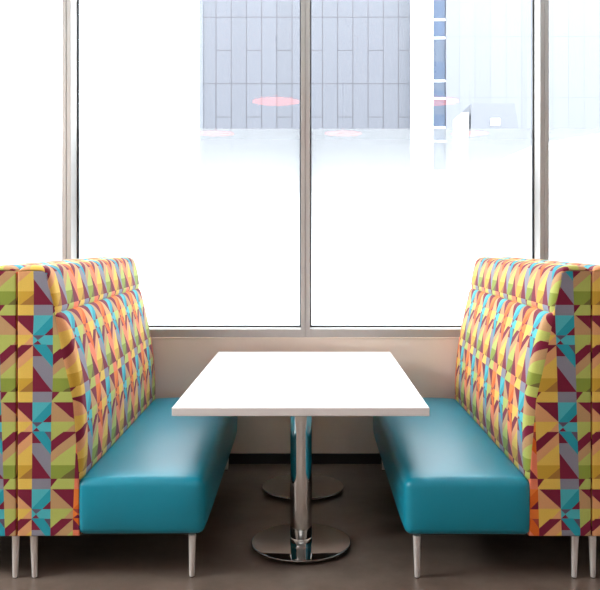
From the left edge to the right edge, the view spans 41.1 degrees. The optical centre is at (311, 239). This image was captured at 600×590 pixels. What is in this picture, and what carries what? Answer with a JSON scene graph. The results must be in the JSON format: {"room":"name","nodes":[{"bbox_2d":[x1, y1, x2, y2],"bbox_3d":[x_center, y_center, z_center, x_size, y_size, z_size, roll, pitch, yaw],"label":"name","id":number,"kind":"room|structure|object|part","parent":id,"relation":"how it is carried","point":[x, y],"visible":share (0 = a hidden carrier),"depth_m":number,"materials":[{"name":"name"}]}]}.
{"room":"diner","nodes":[
{"label":"diner","id":0,"kind":"room"},
{"bbox_2d":[0,464,599,589],"bbox_3d":[0.000,1.476,0.231,9.240,0.060,10.461,0,0,0],"label":"floor","id":1,"kind":"structure","parent":0,"point":[380,555],"depth_m":3.65,"materials":[{"name":"concrete"}]},
{"bbox_2d":[0,257,108,578],"bbox_3d":[-1.659,0.778,4.247,0.800,1.336,1.779,0,0,-1],"label":"bench","id":2,"kind":"object","parent":1,"relation":"on","point":[8,273],"visible":0.27,"depth_m":3.38,"materials":[{"name":"fabric"}]},
{"bbox_3d":[-1.391,0.694,4.250,0.260,1.119,1.753,0,0,-1],"label":"panel","id":3,"kind":"part","parent":2,"relation":"part of","materials":[{"name":"fabric"}]},
{"bbox_3d":[-1.265,1.353,3.420,0.033,0.178,0.033,0,0,-1],"label":"leg","id":4,"kind":"part","parent":2,"relation":"part of","materials":[{"name":"silver metal"}]},
{"bbox_2d":[18,257,236,577],"bbox_3d":[-0.854,0.778,4.257,0.798,1.336,1.779,0,0,-1],"label":"bench","id":5,"kind":"object","parent":1,"relation":"on","point":[98,453],"visible":0.95,"depth_m":3.41,"materials":[{"name":"fabric"}]},
{"bbox_3d":[-1.188,1.353,3.421,0.033,0.178,0.033,0,0,-1],"label":"leg","id":6,"kind":"part","parent":5,"relation":"part of","materials":[{"name":"silver metal"}]},
{"bbox_3d":[-1.123,0.694,4.253,0.260,1.119,1.753,0,0,-1],"label":"panel","id":7,"kind":"part","parent":5,"relation":"part of","materials":[{"name":"fabric"}]},
{"bbox_3d":[-1.050,0.666,4.254,0.145,0.708,1.753,0,0,-1],"label":"backrest","id":8,"kind":"part","parent":5,"relation":"part of","materials":[{"name":"fabric"}]},
{"bbox_3d":[-0.863,1.258,4.257,0.720,0.012,1.653,0,0,-1],"label":"frame","id":9,"kind":"part","parent":5,"relation":"part of","materials":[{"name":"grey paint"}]},
{"bbox_3d":[-0.738,1.123,4.258,0.566,0.259,1.779,0,0,-1],"label":"seat","id":10,"kind":"part","parent":5,"relation":"part of","materials":[{"name":"teal leather"}]},
{"bbox_3d":[-0.512,1.353,3.430,0.033,0.178,0.033,0,0,-1],"label":"leg","id":11,"kind":"part","parent":5,"relation":"part of","materials":[{"name":"silver metal"}]},
{"bbox_2d":[172,352,428,562],"bbox_3d":[-0.047,1.076,4.193,1.082,0.740,1.677,0,0,0],"label":"pedestal table","id":12,"kind":"object","parent":1,"relation":"on","point":[300,386],"visible":1,"depth_m":3.74,"materials":[{"name":"white laminate"}]},
{"bbox_2d":[373,257,590,577],"bbox_3d":[0.779,0.778,4.252,0.798,1.336,1.779,0,0,0],"label":"bench","id":13,"kind":"object","parent":1,"relation":"on","point":[510,454],"visible":0.94,"depth_m":3.40,"materials":[{"name":"fabric"}]},
{"bbox_3d":[0.449,1.353,3.421,0.033,0.178,0.033,0,0,0],"label":"leg","id":14,"kind":"part","parent":13,"relation":"part of","materials":[{"name":"silver metal"}]},
{"bbox_3d":[0.663,1.123,4.252,0.566,0.259,1.779,0,0,0],"label":"seat","id":15,"kind":"part","parent":13,"relation":"part of","materials":[{"name":"teal leather"}]},
{"bbox_3d":[0.788,1.258,4.252,0.720,0.012,1.653,0,0,0],"label":"frame","id":16,"kind":"part","parent":13,"relation":"part of","materials":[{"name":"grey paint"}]},
{"bbox_3d":[0.976,0.666,4.252,0.145,0.708,1.753,0,0,0],"label":"backrest","id":17,"kind":"part","parent":13,"relation":"part of","materials":[{"name":"fabric"}]},
{"bbox_3d":[1.048,0.694,4.252,0.260,1.119,1.753,0,0,0],"label":"panel","id":18,"kind":"part","parent":13,"relation":"part of","materials":[{"name":"fabric"}]},
{"bbox_3d":[1.124,1.353,3.421,0.033,0.178,0.033,0,0,0],"label":"leg","id":19,"kind":"part","parent":13,"relation":"part of","materials":[{"name":"silver metal"}]},
{"bbox_2d":[501,257,599,577],"bbox_3d":[1.583,0.778,4.252,0.800,1.336,1.779,0,0,0],"label":"bench","id":20,"kind":"object","parent":1,"relation":"on","point":[594,269],"visible":0.22,"depth_m":3.38,"materials":[{"name":"fabric"}]},
{"bbox_3d":[1.200,1.353,3.421,0.033,0.178,0.033,0,0,0],"label":"leg","id":21,"kind":"part","parent":20,"relation":"part of","materials":[{"name":"silver metal"}]},
{"bbox_3d":[1.315,0.694,4.252,0.260,1.119,1.753,0,0,0],"label":"panel","id":22,"kind":"part","parent":20,"relation":"part of","materials":[{"name":"fabric"}]},
{"bbox_2d":[151,339,458,452],"bbox_3d":[0.000,1.043,5.301,9.240,0.806,0.280,0,0,0],"label":"wall","id":23,"kind":"structure","parent":0,"point":[429,364],"depth_m":5.16,"materials":[{"name":"beige paint"}]},
{"bbox_2d":[0,129,61,264],"bbox_3d":[-2.355,-0.611,5.246,1.484,2.486,0.170,0,0,0],"label":"window","id":24,"kind":"structure","parent":23,"relation":"in","point":[30,159],"depth_m":5.32,"materials":[{"name":"glass"}]},
{"bbox_2d":[62,0,76,259],"bbox_3d":[-1.583,-0.611,5.266,0.058,2.486,0.210,0,0,0],"label":"trim","id":25,"kind":"structure","parent":23,"relation":"attached to","point":[69,7],"depth_m":5.16,"materials":[{"name":"metal"}]},
{"bbox_2d":[77,0,300,336],"bbox_3d":[-0.812,-0.611,5.246,1.484,2.486,0.170,0,0,0],"label":"window","id":26,"kind":"structure","parent":23,"relation":"in","point":[209,220],"depth_m":5.32,"materials":[{"name":"glass"}]},
{"bbox_3d":[-0.812,0.606,5.246,1.484,0.052,0.170,0,0,0],"label":"rail","id":27,"kind":"part","parent":26,"relation":"part of","materials":[{"name":"metal"}]},
{"bbox_2d":[151,337,458,338],"bbox_3d":[0.000,0.636,5.298,9.240,0.008,0.286,0,0,0],"label":"trim","id":28,"kind":"structure","parent":23,"relation":"on","point":[151,337],"depth_m":5.16,"materials":[{"name":"beige paint"}]},
{"bbox_2d":[229,453,381,463],"bbox_3d":[0.000,1.413,5.155,9.240,0.066,0.012,0,0,0],"label":"baseboard","id":29,"kind":"structure","parent":23,"relation":"attached to","point":[234,458],"depth_m":5.15,"materials":[{"name":"black"}]},
{"bbox_2d":[301,0,309,336],"bbox_3d":[-0.041,-0.611,5.266,0.058,2.486,0.210,0,0,0],"label":"trim","id":30,"kind":"structure","parent":23,"relation":"attached to","point":[305,4],"depth_m":5.16,"materials":[{"name":"metal"}]},
{"bbox_2d":[310,0,533,336],"bbox_3d":[0.730,-0.611,5.246,1.484,2.486,0.170,0,0,0],"label":"window","id":31,"kind":"structure","parent":23,"relation":"in","point":[401,220],"depth_m":5.32,"materials":[{"name":"glass"}]},
{"bbox_3d":[0.730,0.606,5.246,1.484,0.052,0.170,0,0,0],"label":"rail","id":32,"kind":"part","parent":31,"relation":"part of","materials":[{"name":"metal"}]},
{"bbox_2d":[534,0,548,259],"bbox_3d":[1.502,-0.611,5.266,0.058,2.486,0.210,0,0,0],"label":"trim","id":33,"kind":"structure","parent":23,"relation":"attached to","point":[541,7],"depth_m":5.16,"materials":[{"name":"metal"}]},
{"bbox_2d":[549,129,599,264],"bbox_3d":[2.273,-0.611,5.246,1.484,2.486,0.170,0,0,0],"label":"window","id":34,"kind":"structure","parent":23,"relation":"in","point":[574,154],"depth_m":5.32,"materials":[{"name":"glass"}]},
{"label":"outside","id":35,"kind":"structure","parent":0,"visible":0},
{"bbox_3d":[0.000,1.646,72.731,120.000,0.100,134.539,0,0,0],"label":"ground","id":36,"kind":"structure","parent":35,"visible":0},
{"bbox_2d":[199,0,409,128],"bbox_3d":[-0.352,-6.479,43.975,10.525,16.150,8.050,0,0,0],"label":"office building","id":37,"kind":"structure","parent":36,"relation":"on","point":[249,50],"depth_m":40.00,"materials":[{"name":"grey"}]},
{"bbox_3d":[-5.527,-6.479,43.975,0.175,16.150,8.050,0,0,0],"label":"corner trim","id":38,"kind":"part","parent":37,"relation":"part of","materials":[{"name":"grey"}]},
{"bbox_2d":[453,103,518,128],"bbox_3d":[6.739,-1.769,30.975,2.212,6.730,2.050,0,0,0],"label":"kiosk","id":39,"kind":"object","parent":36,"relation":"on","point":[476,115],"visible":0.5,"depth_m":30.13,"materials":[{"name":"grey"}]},
{"bbox_2d":[410,0,599,128],"bbox_3d":[10.670,-6.687,43.750,11.480,16.566,8.500,0,0,0],"label":"building","id":40,"kind":"structure","parent":36,"relation":"on","point":[463,53],"depth_m":40.00,"materials":[{"name":"white"}]},
{"bbox_3d":[6.351,-5.972,40.135,0.655,0.593,0.030,0,0,0],"label":"pane","id":41,"kind":"part","parent":40,"relation":"part of","materials":[{"name":"blue glass"}]},
{"bbox_3d":[6.351,-7.309,40.135,0.655,0.319,0.030,0,0,0],"label":"pane","id":42,"kind":"part","parent":40,"relation":"part of","materials":[{"name":"blue glass"}]},
{"bbox_3d":[6.351,-8.473,40.135,0.655,0.897,0.030,0,0,0],"label":"pane","id":43,"kind":"part","parent":40,"relation":"part of","materials":[{"name":"blue glass"}]},
{"bbox_3d":[6.351,-10.558,40.135,0.655,0.716,0.030,0,0,0],"label":"pane","id":44,"kind":"part","parent":40,"relation":"part of","materials":[{"name":"blue glass"}]},
{"bbox_3d":[6.351,-11.512,40.135,0.655,0.825,0.030,0,0,0],"label":"pane","id":45,"kind":"part","parent":40,"relation":"part of","materials":[{"name":"blue glass"}]}
]}

